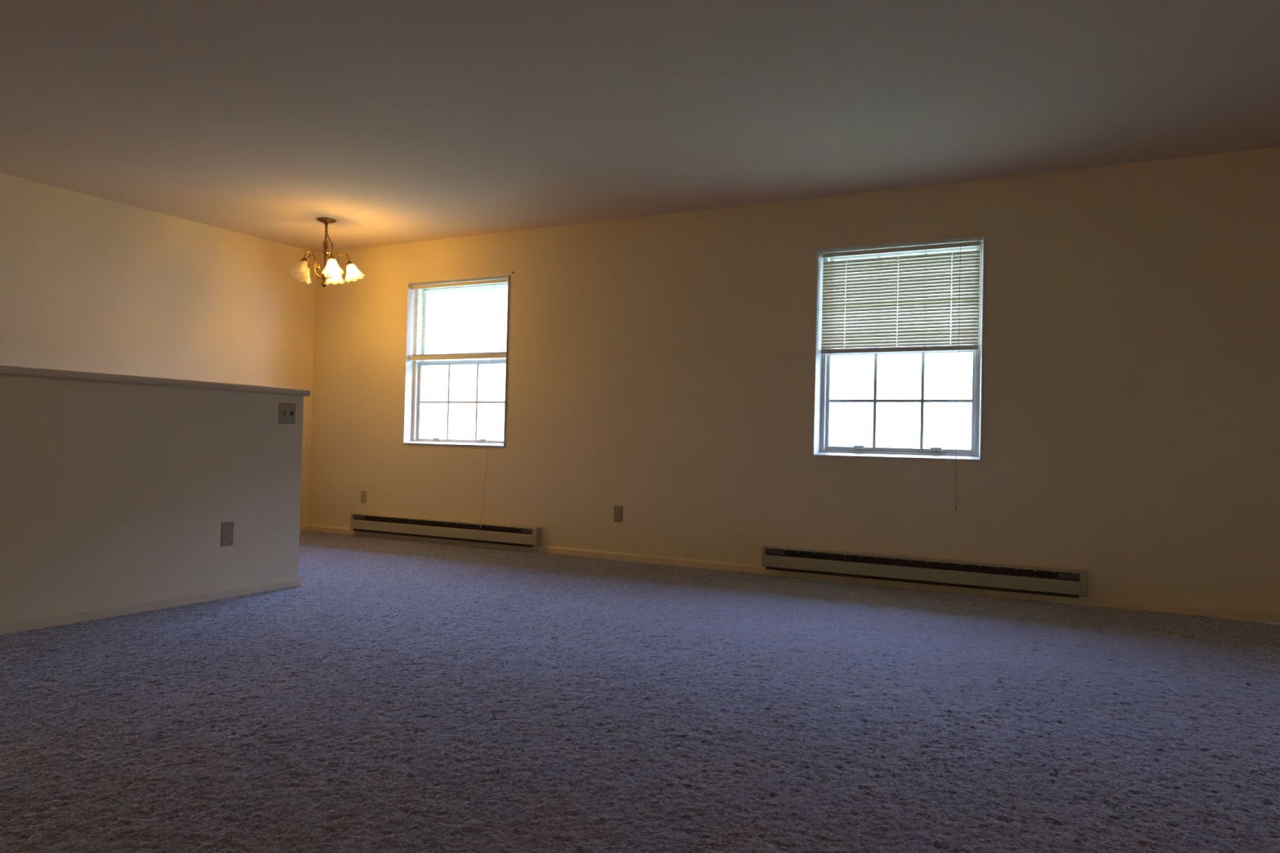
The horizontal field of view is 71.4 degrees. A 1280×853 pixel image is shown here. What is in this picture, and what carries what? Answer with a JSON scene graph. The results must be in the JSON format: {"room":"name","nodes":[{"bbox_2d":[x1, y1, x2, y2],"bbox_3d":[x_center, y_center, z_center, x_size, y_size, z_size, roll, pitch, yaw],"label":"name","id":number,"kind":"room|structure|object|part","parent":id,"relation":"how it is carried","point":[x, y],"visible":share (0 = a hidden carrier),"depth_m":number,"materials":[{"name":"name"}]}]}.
{"room":"empty living room","nodes":[
{"label":"empty living room","id":0,"kind":"room"},
{"bbox_2d":[0,374,303,621],"bbox_3d":[-2.822,0.305,3.293,0.120,1.054,3.790,1,-1,28],"label":"wall","id":1,"kind":"structure","parent":0,"point":[111,492],"depth_m":4.11,"materials":[{"name":"beige paint"}]},
{"bbox_2d":[0,575,301,635],"bbox_3d":[-3.739,0.753,1.565,0.133,0.055,7.703,1,-1,28],"label":"baseboard","id":2,"kind":"structure","parent":1,"relation":"attached to","point":[42,621],"depth_m":4.11,"materials":[{"name":"beige paint"}]},
{"bbox_2d":[0,364,310,395],"bbox_3d":[-2.802,-0.239,3.313,0.172,0.036,3.816,1,-1,28],"label":"trim","id":3,"kind":"structure","parent":1,"relation":"attached to","point":[4,370],"depth_m":4.10,"materials":[{"name":"beige paint"}]},
{"bbox_2d":[220,521,233,546],"bbox_3d":[-2.097,0.547,4.529,0.008,0.123,0.071,1,-1,28],"label":"wall outlet","id":4,"kind":"object","parent":1,"relation":"attached to","point":[227,527],"visible":1,"depth_m":4.52,"materials":[{"name":"beige plastic"}]},
{"bbox_2d":[225,527,231,533],"bbox_3d":[-2.094,0.527,4.529,0.003,0.025,0.034,1,-1,28],"label":"receptacle","id":5,"kind":"object","parent":4,"relation":"attached to","point":[228,530],"depth_m":4.53,"materials":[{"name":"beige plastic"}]},
{"bbox_2d":[225,535,231,540],"bbox_3d":[-2.095,0.566,4.528,0.003,0.025,0.034,1,-1,28],"label":"receptacle","id":6,"kind":"object","parent":4,"relation":"attached to","point":[227,537],"depth_m":4.53,"materials":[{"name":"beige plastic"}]},
{"bbox_2d":[278,402,295,424],"bbox_3d":[-1.913,-0.071,4.846,0.020,0.113,0.111,1,-1,28],"label":"switch plate","id":7,"kind":"object","parent":1,"relation":"attached to","point":[286,415],"visible":1,"depth_m":4.84,"materials":[{"name":"beige plastic"}]},
{"bbox_2d":[0,172,316,524],"bbox_3d":[-4.327,-0.392,5.161,0.100,2.440,6.043,1,-1,28],"label":"wall","id":8,"kind":"structure","parent":0,"point":[89,283],"depth_m":6.46,"materials":[{"name":"beige paint"}]},
{"bbox_2d":[299,524,308,531],"bbox_3d":[-4.262,0.803,5.196,0.013,0.055,5.830,1,-1,28],"label":"baseboard","id":9,"kind":"structure","parent":8,"relation":"attached to","point":[302,527],"depth_m":7.72,"materials":[{"name":"beige paint"}]},
{"bbox_2d":[0,0,1279,252],"bbox_3d":[-1.631,-1.668,1.675,8.096,0.120,10.143,1,-1,28],"label":"ceiling","id":10,"kind":"structure","parent":0,"point":[392,122],"depth_m":4.15,"materials":[{"name":"white paint"}]},
{"bbox_2d":[291,217,363,289],"bbox_3d":[-2.356,-1.278,6.633,0.610,0.521,0.497,1,-1,28],"label":"chandelier","id":11,"kind":"object","parent":10,"relation":"hanging from","point":[303,268],"visible":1,"depth_m":6.60,"materials":[{"name":"brown metal"}]},
{"bbox_3d":[-2.477,-1.164,6.512,0.042,0.067,0.042,1,-1,28],"label":"bulb","id":12,"kind":"part","parent":11,"relation":"part of","materials":[{"name":"glass"}]},
{"bbox_3d":[-2.545,-1.164,6.739,0.043,0.066,0.042,2,-1,-11],"label":"bulb","id":13,"kind":"part","parent":11,"relation":"part of","materials":[{"name":"glass"}]},
{"bbox_2d":[300,257,307,264],"bbox_3d":[-2.462,-1.213,6.523,0.052,0.051,0.052,1,-1,28],"label":"socket","id":14,"kind":"object","parent":11,"relation":"attached to","point":[304,261],"depth_m":6.51,"materials":[{"name":"brown metal"}]},
{"bbox_2d":[304,262,309,269],"bbox_3d":[-2.524,-1.210,6.728,0.053,0.052,0.052,1,-1,28],"label":"socket","id":15,"kind":"object","parent":11,"relation":"attached to","point":[306,266],"depth_m":6.71,"materials":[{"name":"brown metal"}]},
{"bbox_3d":[-2.406,-1.198,6.567,0.141,0.196,0.010,2,-1,-38],"label":"arm","id":16,"kind":"part","parent":11,"relation":"part of","materials":[{"name":"gold metal"}]},
{"bbox_3d":[-2.439,-1.197,6.677,0.194,0.196,0.010,1,-1,31],"label":"arm","id":17,"kind":"part","parent":11,"relation":"part of","materials":[{"name":"gold metal"}]},
{"bbox_3d":[-2.283,-1.196,6.529,0.161,0.196,0.095,1,-1,28],"label":"arm","id":18,"kind":"part","parent":11,"relation":"part of","materials":[{"name":"gold metal"}]},
{"bbox_3d":[-2.309,-1.385,6.621,0.057,0.236,0.007,1,-1,0],"label":"power cord","id":19,"kind":"part","parent":11,"relation":"part of","materials":[{"name":"brown metal"}]},
{"bbox_2d":[328,256,335,262],"bbox_3d":[-2.231,-1.208,6.449,0.052,0.052,0.051,1,-1,28],"label":"socket","id":20,"kind":"object","parent":11,"relation":"attached to","point":[331,260],"depth_m":6.43,"materials":[{"name":"brown metal"}]},
{"bbox_3d":[-2.221,-1.161,6.430,0.044,0.066,0.042,1,-1,28],"label":"bulb","id":21,"kind":"part","parent":11,"relation":"part of","materials":[{"name":"white glass"}]},
{"bbox_3d":[-2.333,-1.156,6.799,0.042,0.067,0.043,1,-1,28],"label":"bulb","id":22,"kind":"part","parent":11,"relation":"part of","materials":[{"name":"white glass"}]},
{"bbox_3d":[-2.240,-1.194,6.613,0.157,0.196,0.079,1,-1,28],"label":"arm","id":23,"kind":"part","parent":11,"relation":"part of","materials":[{"name":"gold metal"}]},
{"bbox_2d":[346,261,353,267],"bbox_3d":[-2.151,-1.204,6.609,0.052,0.051,0.051,1,-1,28],"label":"socket","id":24,"kind":"object","parent":11,"relation":"attached to","point":[349,264],"depth_m":6.59,"materials":[{"name":"brown metal"}]},
{"bbox_3d":[-2.132,-1.155,6.608,0.044,0.066,0.042,1,-1,28],"label":"bulb","id":25,"kind":"part","parent":11,"relation":"part of","materials":[{"name":"white glass"}]},
{"bbox_2d":[424,250,975,449],"bbox_3d":[7.854,-1.087,27.572,81.000,11.200,9.600,1,-1,28],"label":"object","id":26,"kind":"structure","parent":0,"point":[899,375],"depth_m":24.17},
{"bbox_2d":[307,524,1279,624],"bbox_3d":[-1.693,0.897,1.631,8.096,0.108,10.143,1,-1,28],"label":"baseboard","id":27,"kind":"structure","parent":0,"point":[353,535],"depth_m":5.31,"materials":[{"name":"beige paint"}]},
{"bbox_2d":[0,530,1279,852],"bbox_3d":[-1.692,0.833,1.632,7.896,0.017,9.743,1,-1,28],"label":"carpet","id":28,"kind":"object","parent":27,"relation":"on","point":[406,696],"visible":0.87,"depth_m":2.73,"materials":[{"name":"carpet"}]},
{"bbox_2d":[308,146,1279,613],"bbox_3d":[0.666,-0.255,6.044,8.096,2.440,0.200,1,-1,28],"label":"wall","id":29,"kind":"structure","parent":0,"point":[660,368],"depth_m":5.54,"materials":[{"name":"beige paint"}]},
{"bbox_2d":[360,490,366,503],"bbox_3d":[-2.328,0.592,7.486,0.065,0.107,0.012,1,-1,28],"label":"jack plate","id":30,"kind":"object","parent":29,"relation":"attached to","point":[363,493],"visible":1,"depth_m":7.48,"materials":[{"name":"beige plastic"}]},
{"bbox_2d":[350,512,541,547],"bbox_3d":[-1.583,0.813,7.052,1.881,0.147,0.067,1,-1,28],"label":"baseboard heater","id":31,"kind":"object","parent":29,"relation":"attached to","point":[498,534],"visible":1,"depth_m":6.98,"materials":[{"name":"beige metal"}]},
{"bbox_3d":[-1.594,0.830,7.031,1.841,0.075,0.016,1,-1,28],"label":"panel","id":32,"kind":"part","parent":31,"relation":"part of","materials":[{"name":"beige metal"}]},
{"bbox_2d":[403,275,509,446],"bbox_3d":[-1.426,-0.511,7.148,1.017,1.318,0.202,1,-1,28],"label":"window","id":33,"kind":"structure","parent":29,"relation":"in","point":[415,402],"depth_m":7.31,"materials":[{"name":"white paint"}]},
{"bbox_2d":[410,278,507,534],"bbox_3d":[-1.485,-0.164,7.047,0.967,1.975,0.125,1,-1,28],"label":"mini blind","id":34,"kind":"object","parent":33,"relation":"attached to","point":[488,354],"visible":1,"depth_m":7.08,"materials":[{"name":"white plastic"}]},
{"bbox_3d":[-1.736,-0.851,7.256,0.010,0.556,0.028,1,-1,28],"label":"ladder cord","id":35,"kind":"part","parent":34,"relation":"part of","materials":[{"name":"white fabric"}]},
{"bbox_3d":[-1.452,-0.553,7.097,0.963,0.032,0.025,1,-1,28],"label":"rail","id":36,"kind":"part","parent":34,"relation":"part of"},
{"bbox_3d":[-1.445,-0.846,7.102,0.010,0.556,0.028,1,-1,28],"label":"ladder cord","id":37,"kind":"part","parent":34,"relation":"part of","materials":[{"name":"white"}]},
{"bbox_3d":[-1.176,-0.161,6.869,0.006,1.931,0.089,1,-1,33],"label":"lift cord","id":38,"kind":"part","parent":34,"relation":"part of","materials":[{"name":"white fabric"}]},
{"bbox_3d":[-1.163,-0.842,6.952,0.010,0.556,0.028,1,-1,28],"label":"ladder cord","id":39,"kind":"part","parent":34,"relation":"part of","materials":[{"name":"white fabric"}]},
{"bbox_3d":[-1.424,-0.209,7.160,0.921,0.651,0.033,1,-1,28],"label":"sash","id":40,"kind":"part","parent":33,"relation":"part of","materials":[{"name":"white plastic"}]},
{"bbox_3d":[-1.393,-0.818,7.202,0.921,0.637,0.032,1,-1,28],"label":"sash","id":41,"kind":"part","parent":33,"relation":"part of","materials":[{"name":"white plastic"}]},
{"bbox_3d":[-1.235,0.113,7.025,0.066,0.029,0.024,1,-1,28],"label":"lift handle","id":42,"kind":"part","parent":33,"relation":"part of","materials":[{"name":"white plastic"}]},
{"bbox_2d":[613,505,622,521],"bbox_3d":[-0.158,0.620,6.336,0.071,0.115,0.008,1,-1,28],"label":"wall outlet","id":43,"kind":"object","parent":29,"relation":"attached to","point":[618,509],"visible":1,"depth_m":6.33,"materials":[{"name":"beige plastic"}]},
{"bbox_2d":[813,235,985,460],"bbox_3d":[1.610,-0.465,5.538,1.006,1.318,0.202,1,-1,28],"label":"window","id":44,"kind":"structure","parent":29,"relation":"in","point":[822,397],"depth_m":5.55,"materials":[{"name":"white paint"}]},
{"bbox_3d":[1.386,0.134,5.635,0.066,0.029,0.024,1,-1,28],"label":"lift handle","id":45,"kind":"part","parent":44,"relation":"part of","materials":[{"name":"white plastic"}]},
{"bbox_3d":[1.611,-0.163,5.550,0.910,0.651,0.033,1,-1,28],"label":"sash","id":46,"kind":"part","parent":44,"relation":"part of","materials":[{"name":"white plastic"}]},
{"bbox_2d":[820,240,981,510],"bbox_3d":[1.569,-0.307,5.465,0.956,1.595,0.067,1,-1,28],"label":"mini blind","id":47,"kind":"object","parent":44,"relation":"attached to","point":[938,335],"visible":1,"depth_m":5.47,"materials":[{"name":"white plastic"}]},
{"bbox_3d":[1.302,-0.786,5.643,0.010,0.594,0.028,1,-1,28],"label":"ladder cord","id":48,"kind":"part","parent":47,"relation":"part of","materials":[{"name":"white fabric"}]},
{"bbox_3d":[1.590,-0.782,5.491,0.010,0.594,0.028,1,-1,28],"label":"ladder cord","id":49,"kind":"part","parent":47,"relation":"part of","materials":[{"name":"white fabric"}]},
{"bbox_3d":[1.582,-0.472,5.486,0.952,0.026,0.025,1,-1,28],"label":"rail","id":50,"kind":"part","parent":47,"relation":"part of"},
{"bbox_3d":[1.868,-0.777,5.343,0.010,0.594,0.028,1,-1,28],"label":"ladder cord","id":51,"kind":"part","parent":47,"relation":"part of","materials":[{"name":"white fabric"}]},
{"bbox_3d":[1.887,-0.304,5.280,0.009,1.551,0.035,1,-1,28],"label":"lift cord","id":52,"kind":"part","parent":47,"relation":"part of","materials":[{"name":"white fabric"}]},
{"bbox_3d":[1.643,-0.772,5.592,0.910,0.637,0.032,1,-1,28],"label":"sash","id":53,"kind":"part","parent":44,"relation":"part of","materials":[{"name":"white plastic"}]},
{"bbox_3d":[1.801,0.140,5.414,0.066,0.029,0.024,1,-1,28],"label":"lift handle","id":54,"kind":"part","parent":44,"relation":"part of","materials":[{"name":"white plastic"}]},
{"bbox_2d":[761,545,1087,598],"bbox_3d":[1.633,0.861,5.345,1.881,0.147,0.067,1,-1,28],"label":"baseboard heater","id":55,"kind":"object","parent":29,"relation":"attached to","point":[997,577],"visible":1,"depth_m":5.27,"materials":[{"name":"beige metal"}]}
]}

